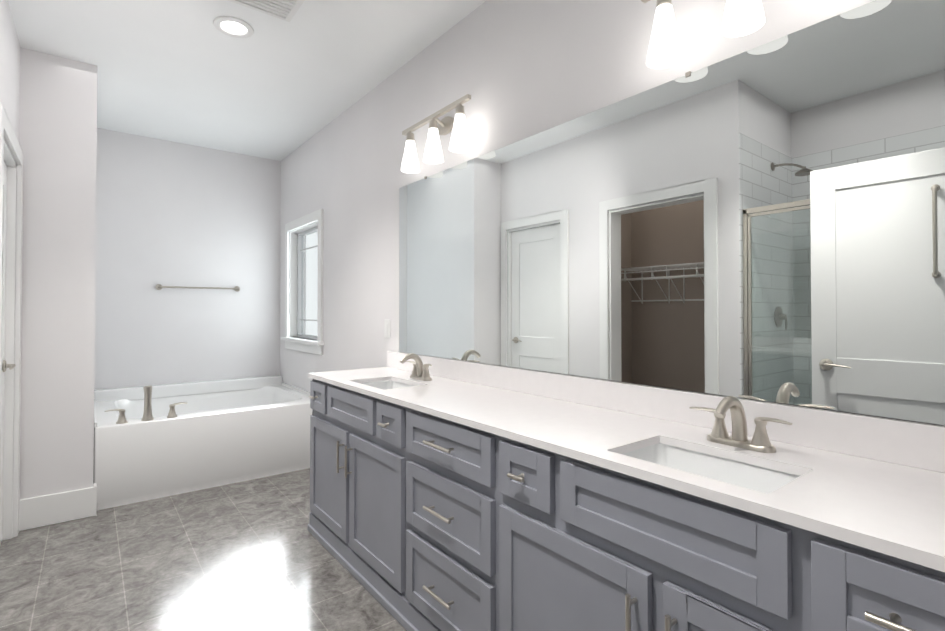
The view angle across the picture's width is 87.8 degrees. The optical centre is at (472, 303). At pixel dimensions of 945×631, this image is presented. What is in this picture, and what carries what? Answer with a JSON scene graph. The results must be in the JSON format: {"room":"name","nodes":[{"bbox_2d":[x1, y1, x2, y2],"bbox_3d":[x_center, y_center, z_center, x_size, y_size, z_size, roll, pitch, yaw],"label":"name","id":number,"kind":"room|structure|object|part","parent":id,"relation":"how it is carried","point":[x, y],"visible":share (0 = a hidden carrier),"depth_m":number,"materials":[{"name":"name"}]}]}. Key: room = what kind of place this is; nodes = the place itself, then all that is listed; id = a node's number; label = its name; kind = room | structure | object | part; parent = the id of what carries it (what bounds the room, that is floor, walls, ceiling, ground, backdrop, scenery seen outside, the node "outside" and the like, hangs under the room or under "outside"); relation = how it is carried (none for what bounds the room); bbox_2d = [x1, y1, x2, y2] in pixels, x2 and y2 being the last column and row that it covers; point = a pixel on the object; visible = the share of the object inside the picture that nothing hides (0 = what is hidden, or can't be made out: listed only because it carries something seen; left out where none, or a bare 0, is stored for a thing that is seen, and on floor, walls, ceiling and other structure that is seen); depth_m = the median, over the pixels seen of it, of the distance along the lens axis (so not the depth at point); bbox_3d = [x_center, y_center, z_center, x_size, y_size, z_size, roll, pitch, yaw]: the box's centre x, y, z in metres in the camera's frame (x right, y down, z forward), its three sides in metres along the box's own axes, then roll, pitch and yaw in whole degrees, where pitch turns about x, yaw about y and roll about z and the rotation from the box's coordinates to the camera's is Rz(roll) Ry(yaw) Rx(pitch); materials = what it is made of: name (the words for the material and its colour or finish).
{"room":"bathroom","nodes":[
{"label":"bathroom","id":0,"kind":"room"},
{"bbox_2d":[0,0,19,537],"bbox_3d":[-1.949,-0.103,1.860,0.140,2.750,2.240,1,-1,-38],"label":"wall","id":1,"kind":"structure","parent":0,"point":[9,72],"depth_m":2.46,"materials":[{"name":"paint"}]},
{"bbox_2d":[0,160,15,543],"bbox_3d":[-2.340,0.257,2.381,0.138,2.022,0.698,1,-1,-38],"label":"room door","id":2,"kind":"structure","parent":1,"relation":"in","point":[4,365],"depth_m":2.61,"materials":[{"name":"white wood"}]},
{"bbox_3d":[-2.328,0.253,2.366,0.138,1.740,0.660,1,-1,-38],"label":"handle","id":3,"kind":"part","parent":2,"relation":"part of","materials":[{"name":"silver metal"}]},
{"bbox_2d":[0,102,22,540],"bbox_3d":[-2.347,0.211,2.382,0.160,2.141,0.890,1,-1,-38],"label":"door frame","id":4,"kind":"structure","parent":1,"relation":"attached to","point":[12,385],"depth_m":2.69,"materials":[{"name":"white wood"}]},
{"bbox_2d":[19,47,96,499],"bbox_3d":[-2.896,-0.085,3.359,0.490,2.750,1.290,1,-1,-38],"label":"wall","id":5,"kind":"structure","parent":0,"point":[58,124],"depth_m":2.89,"materials":[{"name":"paint"}]},
{"bbox_2d":[19,483,96,530],"bbox_3d":[-2.453,1.197,2.905,0.370,0.175,0.095,1,-1,-38],"label":"baseboard","id":6,"kind":"structure","parent":5,"relation":"attached to","point":[46,510],"depth_m":2.87,"materials":[{"name":"white wood"}]},
{"bbox_2d":[94,128,280,389],"bbox_3d":[-2.752,-0.072,4.378,1.970,2.750,0.140,1,-1,-38],"label":"wall","id":7,"kind":"structure","parent":0,"point":[170,213],"depth_m":4.41,"materials":[{"name":"paint"}]},
{"bbox_2d":[156,284,239,291],"bbox_3d":[-2.471,-0.146,4.457,0.681,0.052,0.080,1,-1,-38],"label":"towel rail","id":8,"kind":"object","parent":7,"relation":"attached to","point":[160,287],"visible":1,"depth_m":4.41,"materials":[{"name":"silver metal"}]},
{"bbox_2d":[0,468,406,630],"bbox_3d":[-1.556,1.319,1.647,3.700,0.100,5.890,1,-1,-38],"label":"floor","id":9,"kind":"structure","parent":0,"point":[253,555],"depth_m":2.34,"materials":[{"name":"tile"}]},
{"bbox_2d":[93,375,311,509],"bbox_3d":[-2.141,0.927,3.981,1.474,0.743,1.212,1,-1,-38],"label":"bathtub","id":10,"kind":"object","parent":9,"relation":"on","point":[151,442],"visible":0.94,"depth_m":3.52,"materials":[{"name":"ceramic"}]},
{"bbox_2d":[307,375,944,630],"bbox_3d":[0.091,0.840,1.867,0.553,0.873,2.714,1,-1,-38],"label":"bathroom vanity","id":11,"kind":"object","parent":9,"relation":"on","point":[451,495],"depth_m":1.33,"materials":[{"name":"grey wood"}]},
{"bbox_2d":[308,367,944,562],"bbox_3d":[0.103,0.392,1.883,0.523,0.022,2.716,1,-1,-38],"label":"countertop","id":12,"kind":"structure","parent":11,"relation":"on","point":[899,505],"depth_m":1.18,"materials":[{"name":"white stone"}]},
{"bbox_2d":[359,379,410,386],"bbox_3d":[-0.422,0.477,2.435,0.257,0.158,0.392,1,-1,-38],"label":"sink","id":13,"kind":"object","parent":12,"relation":"in","point":[378,382],"depth_m":2.61,"materials":[{"name":"white ceramic"}]},
{"bbox_2d":[399,352,434,378],"bbox_3d":[-0.308,0.321,2.525,0.148,0.137,0.257,1,-1,-38],"label":"faucet","id":14,"kind":"object","parent":12,"relation":"on","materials":[{"name":"silver metal"}]},
{"bbox_2d":[627,439,794,486],"bbox_3d":[0.556,0.462,1.181,0.257,0.158,0.392,1,-1,-38],"label":"sink","id":15,"kind":"object","parent":12,"relation":"in","point":[729,466],"depth_m":1.29,"materials":[{"name":"white ceramic"}]},
{"bbox_2d":[687,395,798,454],"bbox_3d":[0.670,0.305,1.271,0.148,0.137,0.257,1,-1,-38],"label":"faucet","id":16,"kind":"object","parent":12,"relation":"on","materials":[{"name":"silver metal"}]},
{"bbox_2d":[8,0,485,160],"bbox_3d":[-1.556,-1.531,1.683,3.700,0.100,5.890,1,-1,-38],"label":"ceiling","id":17,"kind":"structure","parent":0,"point":[189,73],"depth_m":2.92,"materials":[{"name":"paint"}]},
{"bbox_2d":[213,16,253,37],"bbox_3d":[-1.264,-1.464,2.601,0.196,0.010,0.196,1,-1,-38],"label":"recessed light","id":18,"kind":"object","parent":17,"relation":"in","point":[235,27],"visible":1,"depth_m":2.59,"materials":[{"name":"white plastic"}]},
{"bbox_2d":[228,0,304,21],"bbox_3d":[-0.979,-1.464,2.341,0.300,0.018,0.280,1,-1,-38],"label":"air vent","id":19,"kind":"object","parent":17,"relation":"attached to","point":[285,10],"visible":1,"depth_m":2.41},
{"bbox_2d":[280,0,944,425],"bbox_3d":[-0.337,-0.089,2.996,0.140,2.750,5.290,1,-1,-38],"label":"wall","id":20,"kind":"structure","parent":0,"point":[516,70],"depth_m":2.57,"materials":[{"name":"paint"}]},
{"bbox_2d":[281,209,323,354],"bbox_3d":[-1.483,-0.177,4.411,0.170,1.202,0.990,1,-1,-38],"label":"window","id":21,"kind":"structure","parent":20,"relation":"in","point":[300,263],"depth_m":4.66,"materials":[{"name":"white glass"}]},
{"bbox_2d":[300,235,317,334],"bbox_3d":[-1.436,-0.185,4.448,0.010,0.946,0.714,1,-1,-38],"label":"window grille","id":22,"kind":"object","parent":21,"relation":"attached to","point":[304,250],"visible":0.6,"depth_m":4.63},
{"bbox_2d":[401,94,470,172],"bbox_3d":[-0.193,-0.875,2.591,0.140,0.248,0.620,1,-1,-38],"label":"sconce","id":23,"kind":"object","parent":20,"relation":"attached to","point":[459,143],"visible":1,"depth_m":2.56,"materials":[{"name":"white glass"}]},
{"bbox_2d":[646,0,682,68],"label":"sconce","id":24,"kind":"object","parent":20,"relation":"attached to","point":[665,50],"depth_m":1.52,"materials":[{"name":"white glass"}]},
{"bbox_2d":[387,351,944,470],"bbox_3d":[0.301,0.333,2.039,0.020,0.100,2.716,1,-1,-38],"label":"backsplash","id":25,"kind":"structure","parent":20,"relation":"attached to","point":[915,444],"depth_m":1.39,"materials":[{"name":"white stone"}]},
{"bbox_2d":[399,0,944,424],"bbox_3d":[0.341,-0.226,2.004,0.010,1.013,2.570,1,-1,-38],"label":"mirror","id":26,"kind":"object","parent":20,"relation":"attached to","point":[765,222],"visible":0.95,"depth_m":1.45,"materials":[{"name":"silver mirror"}]},
{"bbox_2d":[721,0,764,36],"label":"sconce","id":27,"kind":"object","parent":20,"relation":"attached to","point":[742,17],"depth_m":1.35,"materials":[{"name":"white glass"}]},
{"label":"outside","id":28,"kind":"structure","parent":0,"visible":0},
{"bbox_2d":[306,232,317,335],"bbox_3d":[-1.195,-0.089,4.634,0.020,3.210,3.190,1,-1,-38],"label":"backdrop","id":29,"kind":"structure","parent":28,"point":[312,280],"depth_m":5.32,"materials":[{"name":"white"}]}
]}

